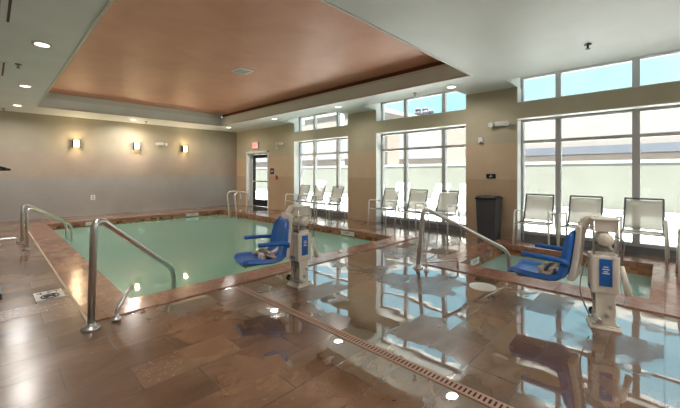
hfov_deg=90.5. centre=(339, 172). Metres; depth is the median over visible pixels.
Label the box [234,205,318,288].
lift
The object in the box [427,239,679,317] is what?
coping
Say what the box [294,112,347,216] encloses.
window
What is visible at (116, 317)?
rail
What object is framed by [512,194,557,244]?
sling chair
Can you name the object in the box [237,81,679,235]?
wall
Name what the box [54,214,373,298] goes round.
pool water
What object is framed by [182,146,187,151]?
wall sconce
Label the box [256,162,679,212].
fence
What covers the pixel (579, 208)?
sling chair
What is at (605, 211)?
trim
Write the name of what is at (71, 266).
pool coping
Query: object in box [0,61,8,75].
ceiling vent
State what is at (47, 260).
trim
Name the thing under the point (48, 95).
trim
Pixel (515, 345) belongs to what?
floor
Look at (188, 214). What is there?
depth marker
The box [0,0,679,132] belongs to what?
ceiling
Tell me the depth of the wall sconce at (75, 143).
10.33 m
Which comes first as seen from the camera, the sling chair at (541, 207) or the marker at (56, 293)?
the marker at (56, 293)
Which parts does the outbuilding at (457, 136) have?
siding panel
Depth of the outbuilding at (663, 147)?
15.70 m
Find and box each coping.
[29,208,417,321]
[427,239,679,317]
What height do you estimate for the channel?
0.006 m
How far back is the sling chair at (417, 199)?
8.25 m
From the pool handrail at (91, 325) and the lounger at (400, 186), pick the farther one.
the lounger at (400, 186)
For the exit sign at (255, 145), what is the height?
0.240 m
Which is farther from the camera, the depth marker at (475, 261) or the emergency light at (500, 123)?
the emergency light at (500, 123)
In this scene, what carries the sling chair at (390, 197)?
on the floor
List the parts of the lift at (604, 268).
seat, armrest, armrest, swing arm, frame, cheek plate, guide rod, plate, cheek plate, blue panel, guide rod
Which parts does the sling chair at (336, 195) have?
backrest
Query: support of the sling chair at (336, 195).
on the floor
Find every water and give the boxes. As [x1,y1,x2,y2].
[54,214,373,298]
[479,254,651,298]
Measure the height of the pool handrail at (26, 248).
1.221 m
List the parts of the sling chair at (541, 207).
leg, rail, leg, backrest, leg, rail, leg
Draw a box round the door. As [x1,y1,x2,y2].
[246,150,268,207]
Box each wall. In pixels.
[0,110,236,217]
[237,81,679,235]
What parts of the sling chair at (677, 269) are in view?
leg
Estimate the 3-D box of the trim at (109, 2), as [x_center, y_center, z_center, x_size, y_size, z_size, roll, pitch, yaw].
[-2.755,-1.726,7.301,9.240,0.038,5.050,0,0,44]
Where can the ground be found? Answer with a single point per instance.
(673, 223)
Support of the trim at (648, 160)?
on the fence
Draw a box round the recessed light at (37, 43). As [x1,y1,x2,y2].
[32,41,51,47]
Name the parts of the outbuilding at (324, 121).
siding panel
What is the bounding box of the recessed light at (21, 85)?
[18,84,31,87]
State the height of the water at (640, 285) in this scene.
0.004 m
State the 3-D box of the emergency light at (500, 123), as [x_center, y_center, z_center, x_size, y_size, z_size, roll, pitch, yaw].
[3.249,-0.998,6.888,0.418,0.114,0.114,0,0,44]
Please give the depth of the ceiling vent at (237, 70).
6.98 m
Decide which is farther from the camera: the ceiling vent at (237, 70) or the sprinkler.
the ceiling vent at (237, 70)
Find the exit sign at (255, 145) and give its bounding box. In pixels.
[252,142,258,148]
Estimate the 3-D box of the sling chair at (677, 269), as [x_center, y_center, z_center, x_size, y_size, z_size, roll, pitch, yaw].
[4.496,0.873,4.076,0.612,0.933,0.682,0,0,43]
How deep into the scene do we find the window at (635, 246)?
6.14 m
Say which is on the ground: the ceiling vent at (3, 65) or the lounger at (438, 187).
the lounger at (438, 187)
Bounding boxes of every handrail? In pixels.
[17,204,67,243]
[22,208,72,250]
[80,218,175,332]
[413,208,510,272]
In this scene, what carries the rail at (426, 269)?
on the floor
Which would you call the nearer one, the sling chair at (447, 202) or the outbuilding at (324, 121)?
the sling chair at (447, 202)
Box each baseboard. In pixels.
[0,202,236,221]
[237,202,516,239]
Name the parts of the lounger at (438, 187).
backrest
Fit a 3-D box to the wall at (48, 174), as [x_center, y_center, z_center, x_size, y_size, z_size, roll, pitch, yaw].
[-7.510,-0.090,11.230,0.200,3.250,9.750,0,0,44]
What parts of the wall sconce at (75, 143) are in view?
lamp shade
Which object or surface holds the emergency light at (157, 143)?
attached to the wall at (48, 174)
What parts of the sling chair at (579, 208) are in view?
leg, rail, leg, backrest, rail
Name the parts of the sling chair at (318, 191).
backrest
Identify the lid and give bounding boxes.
[469,282,496,290]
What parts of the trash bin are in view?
lid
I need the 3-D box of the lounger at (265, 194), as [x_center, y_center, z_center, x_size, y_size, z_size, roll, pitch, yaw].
[-3.518,0.869,16.855,0.560,0.973,1.403,0,0,27]
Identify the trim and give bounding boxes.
[24,224,86,322]
[36,0,472,125]
[44,64,449,118]
[256,159,679,168]
[256,189,679,218]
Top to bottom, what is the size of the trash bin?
0.870 m
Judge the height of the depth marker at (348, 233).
0.100 m
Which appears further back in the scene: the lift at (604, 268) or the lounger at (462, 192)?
the lounger at (462, 192)
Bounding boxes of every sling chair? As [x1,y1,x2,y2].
[284,185,310,211]
[299,185,326,216]
[316,186,345,219]
[367,188,401,227]
[394,189,430,231]
[423,190,461,235]
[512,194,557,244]
[557,195,604,245]
[614,197,669,265]
[675,228,679,283]
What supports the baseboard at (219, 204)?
attached to the wall at (48, 174)
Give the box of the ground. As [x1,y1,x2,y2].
[256,191,679,246]
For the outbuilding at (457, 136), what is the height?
4.970 m
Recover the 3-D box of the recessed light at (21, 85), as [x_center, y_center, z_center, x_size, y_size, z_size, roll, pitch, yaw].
[-6.184,-1.707,6.625,0.210,0.016,0.210,0,0,44]
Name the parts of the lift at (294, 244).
armrest, seat, armrest, swing arm, frame, cheek plate, guide rod, plate, cheek plate, blue panel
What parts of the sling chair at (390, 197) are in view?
leg, backrest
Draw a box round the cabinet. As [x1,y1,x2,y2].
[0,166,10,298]
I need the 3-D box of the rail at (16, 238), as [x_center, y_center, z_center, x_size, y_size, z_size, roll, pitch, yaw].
[-6.257,1.278,6.333,0.073,0.114,0.310,0,0,44]
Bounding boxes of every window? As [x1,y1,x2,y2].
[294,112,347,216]
[376,90,465,231]
[517,49,679,257]
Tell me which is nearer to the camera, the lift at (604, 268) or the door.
the lift at (604, 268)
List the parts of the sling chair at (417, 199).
leg, backrest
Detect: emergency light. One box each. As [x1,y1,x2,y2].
[156,142,167,145]
[488,121,508,126]
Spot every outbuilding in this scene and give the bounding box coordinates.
[256,108,417,167]
[387,128,465,164]
[525,108,679,161]
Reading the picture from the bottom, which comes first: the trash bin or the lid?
the lid
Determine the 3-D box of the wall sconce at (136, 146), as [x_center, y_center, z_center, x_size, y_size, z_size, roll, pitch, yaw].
[-6.964,-0.925,11.544,0.150,0.240,0.180,0,0,44]
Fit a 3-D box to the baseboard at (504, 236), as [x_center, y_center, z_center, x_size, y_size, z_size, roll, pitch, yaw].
[2.196,1.290,7.971,18.300,0.090,0.012,0,0,44]
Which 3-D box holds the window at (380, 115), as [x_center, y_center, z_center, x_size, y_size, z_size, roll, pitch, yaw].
[1.996,-0.310,8.412,2.500,3.290,0.355,0,0,44]
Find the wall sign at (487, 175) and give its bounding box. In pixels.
[486,174,495,177]
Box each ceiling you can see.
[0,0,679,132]
[49,0,439,116]
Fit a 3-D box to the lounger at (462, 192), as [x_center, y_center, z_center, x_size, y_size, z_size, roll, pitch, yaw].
[4.088,0.869,10.914,0.560,0.973,1.403,0,0,27]
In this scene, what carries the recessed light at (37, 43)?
in the ceiling at (499, 43)
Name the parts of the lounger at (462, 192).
backrest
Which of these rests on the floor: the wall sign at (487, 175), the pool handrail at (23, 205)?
the pool handrail at (23, 205)
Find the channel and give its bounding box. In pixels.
[235,286,513,407]
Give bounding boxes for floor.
[0,205,679,407]
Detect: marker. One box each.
[33,288,65,301]
[186,213,198,216]
[341,230,353,236]
[470,257,478,264]
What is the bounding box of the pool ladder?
[226,191,249,217]
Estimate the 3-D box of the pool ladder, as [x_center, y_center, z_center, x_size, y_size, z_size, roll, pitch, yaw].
[-3.466,1.421,11.463,0.620,1.628,0.581,0,0,44]
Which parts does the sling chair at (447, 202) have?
backrest, rail, leg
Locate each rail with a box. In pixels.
[0,237,17,244]
[111,285,132,321]
[424,259,458,271]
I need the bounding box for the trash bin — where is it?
[475,195,502,239]
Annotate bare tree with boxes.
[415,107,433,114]
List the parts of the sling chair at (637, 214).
leg, leg, rail, seat, backrest, rail, leg, leg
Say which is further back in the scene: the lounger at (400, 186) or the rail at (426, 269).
the lounger at (400, 186)
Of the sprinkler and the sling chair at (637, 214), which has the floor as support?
the sling chair at (637, 214)
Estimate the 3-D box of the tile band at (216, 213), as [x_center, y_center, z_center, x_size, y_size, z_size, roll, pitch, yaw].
[-3.232,1.520,7.851,7.750,0.230,5.080,0,0,44]
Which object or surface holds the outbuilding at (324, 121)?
on the ground
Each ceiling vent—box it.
[0,0,14,22]
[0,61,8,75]
[231,67,253,74]
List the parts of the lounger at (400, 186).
backrest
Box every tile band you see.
[51,212,381,240]
[468,249,652,276]
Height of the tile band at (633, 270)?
0.230 m
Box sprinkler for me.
[584,43,591,49]
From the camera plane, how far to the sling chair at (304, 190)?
11.23 m
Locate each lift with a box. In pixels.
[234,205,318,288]
[508,215,632,332]
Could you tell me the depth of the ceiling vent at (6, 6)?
3.54 m
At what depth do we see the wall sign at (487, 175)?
7.04 m
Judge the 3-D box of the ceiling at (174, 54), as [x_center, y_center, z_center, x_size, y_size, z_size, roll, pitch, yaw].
[-2.755,-2.181,7.301,9.800,0.128,5.610,0,0,44]
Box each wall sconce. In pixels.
[72,140,79,147]
[133,142,139,149]
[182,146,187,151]
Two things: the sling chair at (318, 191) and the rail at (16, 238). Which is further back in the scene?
the sling chair at (318, 191)
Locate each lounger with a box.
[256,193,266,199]
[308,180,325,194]
[395,183,410,208]
[426,184,450,212]
[455,184,465,216]
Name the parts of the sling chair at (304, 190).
backrest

